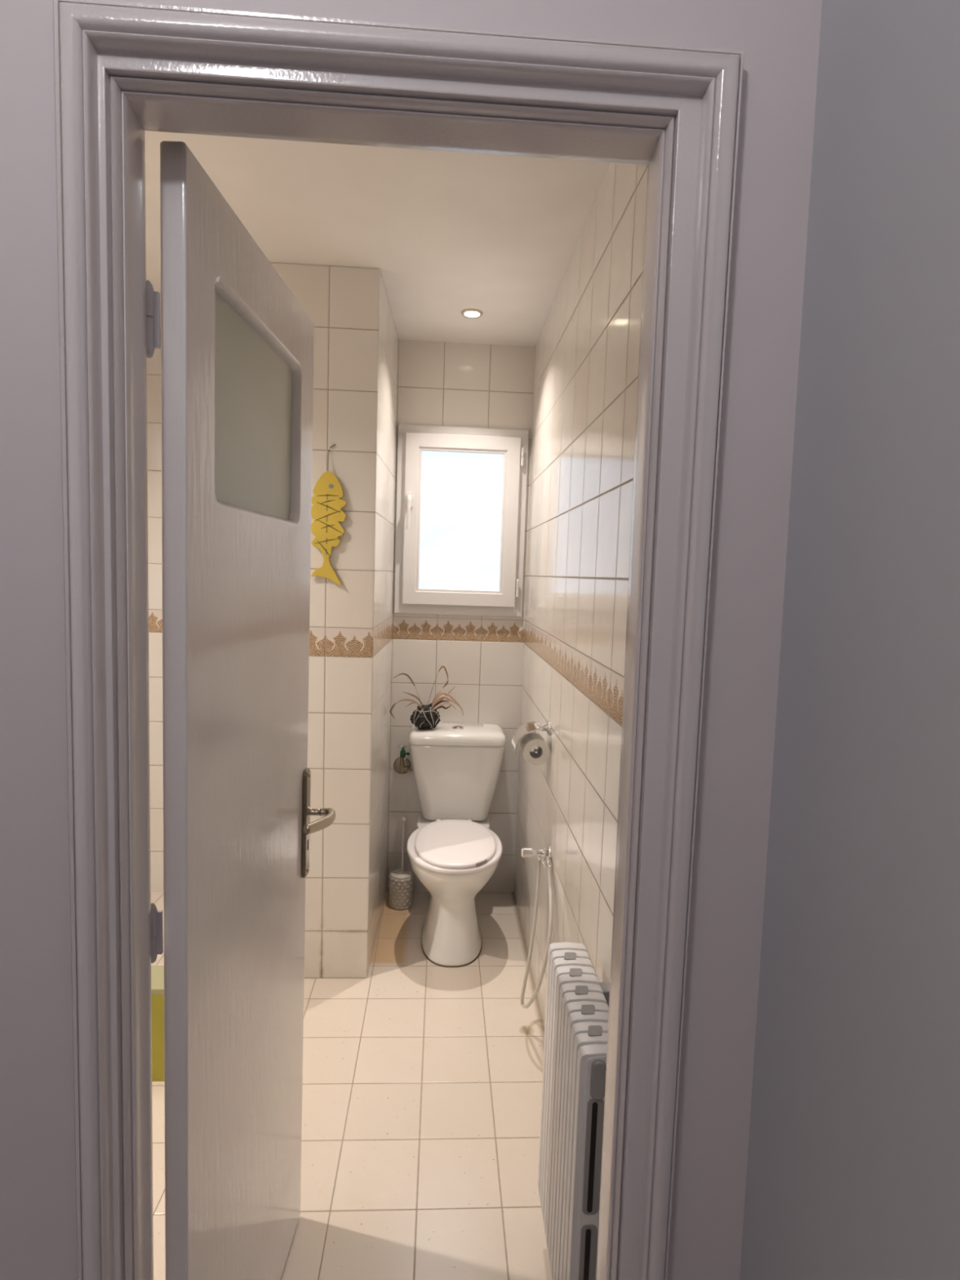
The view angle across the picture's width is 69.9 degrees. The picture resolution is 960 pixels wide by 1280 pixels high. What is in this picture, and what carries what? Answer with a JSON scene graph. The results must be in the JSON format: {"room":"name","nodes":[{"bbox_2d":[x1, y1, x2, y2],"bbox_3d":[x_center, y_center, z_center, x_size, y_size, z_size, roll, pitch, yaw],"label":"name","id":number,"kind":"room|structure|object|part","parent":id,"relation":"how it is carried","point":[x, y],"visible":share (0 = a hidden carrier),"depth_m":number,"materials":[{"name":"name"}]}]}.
{"room":"hallway","nodes":[
{"label":"hallway","id":0,"kind":"room"},
{"bbox_2d":[271,262,398,977],"bbox_3d":[-0.566,-0.035,2.724,0.388,2.478,0.694,2,5,-3],"label":"wall","id":1,"kind":"structure","parent":0,"point":[356,350],"depth_m":2.40,"materials":[{"name":"tile"}]},
{"bbox_2d":[310,444,346,586],"bbox_3d":[-0.517,-0.423,2.331,0.126,0.477,0.017,2,5,-3],"label":"fish ornament","id":2,"kind":"object","parent":1,"relation":"hanging from","point":[326,512],"visible":0.94,"depth_m":2.33,"materials":[{"name":"yellow paint"}]},
{"bbox_2d":[146,339,534,891],"bbox_3d":[-0.777,-0.080,3.117,2.150,2.478,0.120,2,5,-3],"label":"wall","id":3,"kind":"structure","parent":0,"point":[440,384],"depth_m":3.09,"materials":[{"name":"tile"}]},
{"bbox_2d":[393,745,412,773],"bbox_3d":[-0.349,0.545,3.116,0.089,0.142,0.049,2,5,-3],"label":"valve","id":4,"kind":"object","parent":3,"relation":"attached to","point":[402,765],"visible":1,"depth_m":3.13,"materials":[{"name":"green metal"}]},
{"bbox_3d":[-0.356,0.574,3.136,0.080,0.080,0.014,2,5,-3],"label":"wall plate","id":5,"kind":"part","parent":4,"relation":"part of","materials":[{"name":"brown metal"}]},
{"bbox_2d":[394,423,528,617],"bbox_3d":[-0.084,-0.521,3.039,0.574,0.824,0.126,2,5,-3],"label":"window","id":6,"kind":"structure","parent":3,"relation":"in","point":[461,501],"depth_m":3.03,"materials":[{"name":"white plastic"}]},
{"bbox_3d":[-0.307,-0.562,2.979,0.030,0.166,0.040,2,5,-3],"label":"handle","id":7,"kind":"part","parent":6,"relation":"part of","materials":[{"name":"white plastic"}]},
{"bbox_3d":[-0.084,-0.524,3.042,0.370,0.611,0.006,2,5,-3],"label":"glass pane","id":8,"kind":"part","parent":6,"relation":"part of","materials":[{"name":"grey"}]},
{"bbox_2d":[151,889,552,1279],"bbox_3d":[-0.802,1.293,2.027,2.050,0.050,2.310,2,5,-3],"label":"floor","id":9,"kind":"structure","parent":0,"point":[422,1080],"depth_m":1.88,"materials":[{"name":"beige tile"}]},
{"bbox_2d":[151,965,164,1081],"bbox_3d":[-1.062,1.119,2.006,0.408,0.283,0.118,2,5,-3],"label":"storage box","id":10,"kind":"object","parent":9,"relation":"on","point":[157,971],"visible":0.02,"depth_m":1.96,"materials":[{"name":"yellow plastic"}]},
{"bbox_3d":[-1.057,0.986,1.993,0.408,0.015,0.118,2,5,-3],"label":"box lid","id":11,"kind":"part","parent":10,"relation":"part of","materials":[{"name":"yellow plastic"}]},
{"bbox_2d":[389,816,413,910],"bbox_3d":[-0.346,0.981,3.048,0.111,0.402,0.111,2,5,-3],"label":"toilet brush","id":12,"kind":"object","parent":9,"relation":"on","point":[401,880],"visible":1,"depth_m":3.02,"materials":[{"name":"metal"}]},
{"bbox_3d":[-0.348,1.036,3.053,0.102,0.019,0.102,2,5,-3],"label":"holder lid","id":13,"kind":"part","parent":12,"relation":"part of","materials":[{"name":"metal"}]},
{"bbox_3d":[-0.342,0.908,3.041,0.019,0.255,0.019,2,5,-3],"label":"brush handle","id":14,"kind":"part","parent":12,"relation":"part of","materials":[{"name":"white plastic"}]},
{"bbox_2d":[406,722,506,967],"bbox_3d":[-0.098,0.809,2.826,0.419,0.809,0.698,2,5,-3],"label":"toilet","id":15,"kind":"object","parent":9,"relation":"on","point":[453,851],"visible":1,"depth_m":2.80,"materials":[{"name":"white ceramic"}]},
{"bbox_2d":[389,665,463,729],"bbox_3d":[-0.231,0.250,2.998,0.321,0.275,0.123,2,5,-3],"label":"air plant","id":16,"kind":"object","parent":15,"relation":"on","point":[424,717],"visible":1,"depth_m":2.98,"materials":[{"name":"green plant"}]},
{"bbox_3d":[-0.101,0.814,2.727,0.377,0.018,0.500,2,5,-3],"label":"seat","id":17,"kind":"part","parent":15,"relation":"part of","materials":[{"name":"white plastic"}]},
{"bbox_3d":[-0.110,1.018,2.792,0.367,0.398,0.570,2,5,-3],"label":"bowl","id":18,"kind":"part","parent":15,"relation":"part of","materials":[{"name":"white ceramic"}]},
{"bbox_3d":[-0.097,0.797,2.714,0.320,0.018,0.468,2,5,-3],"label":"seat lid","id":19,"kind":"part","parent":15,"relation":"part of","materials":[{"name":"white plastic"}]},
{"bbox_3d":[-0.099,0.417,3.035,0.419,0.056,0.206,2,5,-3],"label":"cistern lid","id":20,"kind":"part","parent":15,"relation":"part of","materials":[{"name":"white ceramic"}]},
{"bbox_2d":[144,130,609,346],"bbox_3d":[-0.726,-1.238,1.901,2.250,0.060,2.320,2,5,-3],"label":"ceiling","id":21,"kind":"structure","parent":0,"point":[447,233],"depth_m":1.94,"materials":[{"name":"paint"}]},
{"bbox_2d":[461,308,483,318],"bbox_3d":[-0.030,-1.251,2.632,0.084,0.011,0.084,2,5,-3],"label":"recessed light","id":22,"kind":"object","parent":21,"relation":"in","point":[468,313],"visible":1,"depth_m":2.62,"materials":[{"name":"white"}]},
{"bbox_3d":[-0.030,-1.250,2.632,0.061,0.009,0.061,2,5,-3],"label":"bulb","id":23,"kind":"part","parent":22,"relation":"part of","materials":[{"name":"white glass"}]},
{"bbox_2d":[0,0,822,1279],"bbox_3d":[-0.956,0.065,0.785,2.634,2.620,0.095,2,5,-3],"label":"wall","id":24,"kind":"structure","parent":0,"point":[779,39],"depth_m":0.77,"materials":[{"name":"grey paint"}]},
{"bbox_2d":[146,141,335,1279],"bbox_3d":[-0.367,0.367,1.181,0.113,1.966,0.607,2,5,2],"label":"door","id":25,"kind":"structure","parent":24,"relation":"in","point":[235,343],"depth_m":1.03,"materials":[{"name":"paint"}]},
{"bbox_3d":[-0.369,-0.356,1.123,0.007,0.317,0.429,2,5,1],"label":"glass pane","id":26,"kind":"part","parent":25,"relation":"part of","materials":[{"name":"white glass"}]},
{"bbox_3d":[-0.372,0.391,1.466,0.009,0.236,0.036,2,5,1],"label":"lock plate","id":27,"kind":"part","parent":25,"relation":"part of","materials":[{"name":"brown metal"}]},
{"bbox_3d":[-0.368,0.391,1.466,0.004,0.228,0.028,2,5,1],"label":"plate","id":28,"kind":"part","parent":25,"relation":"part of","materials":[{"name":"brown metal"}]},
{"bbox_3d":[-0.335,0.371,1.411,0.066,0.027,0.133,2,5,-3],"label":"lever handle","id":29,"kind":"part","parent":25,"relation":"part of","materials":[{"name":"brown metal"}]},
{"bbox_2d":[52,0,744,1279],"bbox_3d":[-0.113,0.379,0.852,0.717,2.037,0.143,2,5,-3],"label":"trim","id":30,"kind":"structure","parent":24,"relation":"attached to","point":[122,70],"depth_m":0.75,"materials":[{"name":"paint"}]},
{"bbox_2d":[513,0,959,1279],"bbox_3d":[0.451,0.107,0.828,0.250,2.620,4.600,2,5,-3],"label":"wall","id":31,"kind":"structure","parent":0,"point":[853,1164],"depth_m":0.68,"materials":[{"name":"grey paint"}]},
{"bbox_2d":[511,720,551,753],"bbox_3d":[0.174,0.319,2.306,0.123,0.098,0.123,2,5,-3],"label":"toilet paper holder","id":32,"kind":"object","parent":31,"relation":"attached to","point":[534,726],"visible":0.8,"depth_m":2.29,"materials":[{"name":"silver metal"}]},
{"bbox_2d":[520,732,549,764],"bbox_3d":[0.182,0.364,2.305,0.088,0.088,0.100,2,5,-3],"label":"toilet paper roll","id":33,"kind":"object","parent":32,"relation":"hanging from","point":[529,740],"visible":0.98,"depth_m":2.26,"materials":[{"name":"white paper"}]},
{"bbox_3d":[0.202,0.323,2.311,0.044,0.090,0.117,2,5,-3],"label":"roll arm","id":34,"kind":"part","parent":32,"relation":"part of","materials":[{"name":"silver metal"}]},
{"bbox_2d":[520,844,552,1008],"bbox_3d":[0.179,0.949,2.157,0.095,0.553,0.243,2,5,-3],"label":"bidet sprayer","id":35,"kind":"object","parent":31,"relation":"attached to","point":[546,852],"visible":0.98,"depth_m":2.22,"materials":[{"name":"silver metal"}]},
{"bbox_3d":[0.152,0.690,2.226,0.035,0.029,0.029,2,5,-3],"label":"turn knob","id":36,"kind":"part","parent":35,"relation":"part of","materials":[{"name":"silver metal"}]},
{"bbox_2d":[537,942,609,1279],"bbox_3d":[0.208,1.018,1.384,0.122,0.686,0.414,2,5,-3],"label":"radiator","id":37,"kind":"object","parent":31,"relation":"attached to","point":[577,1006],"visible":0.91,"depth_m":1.26,"materials":[{"name":"metal"}]}
]}

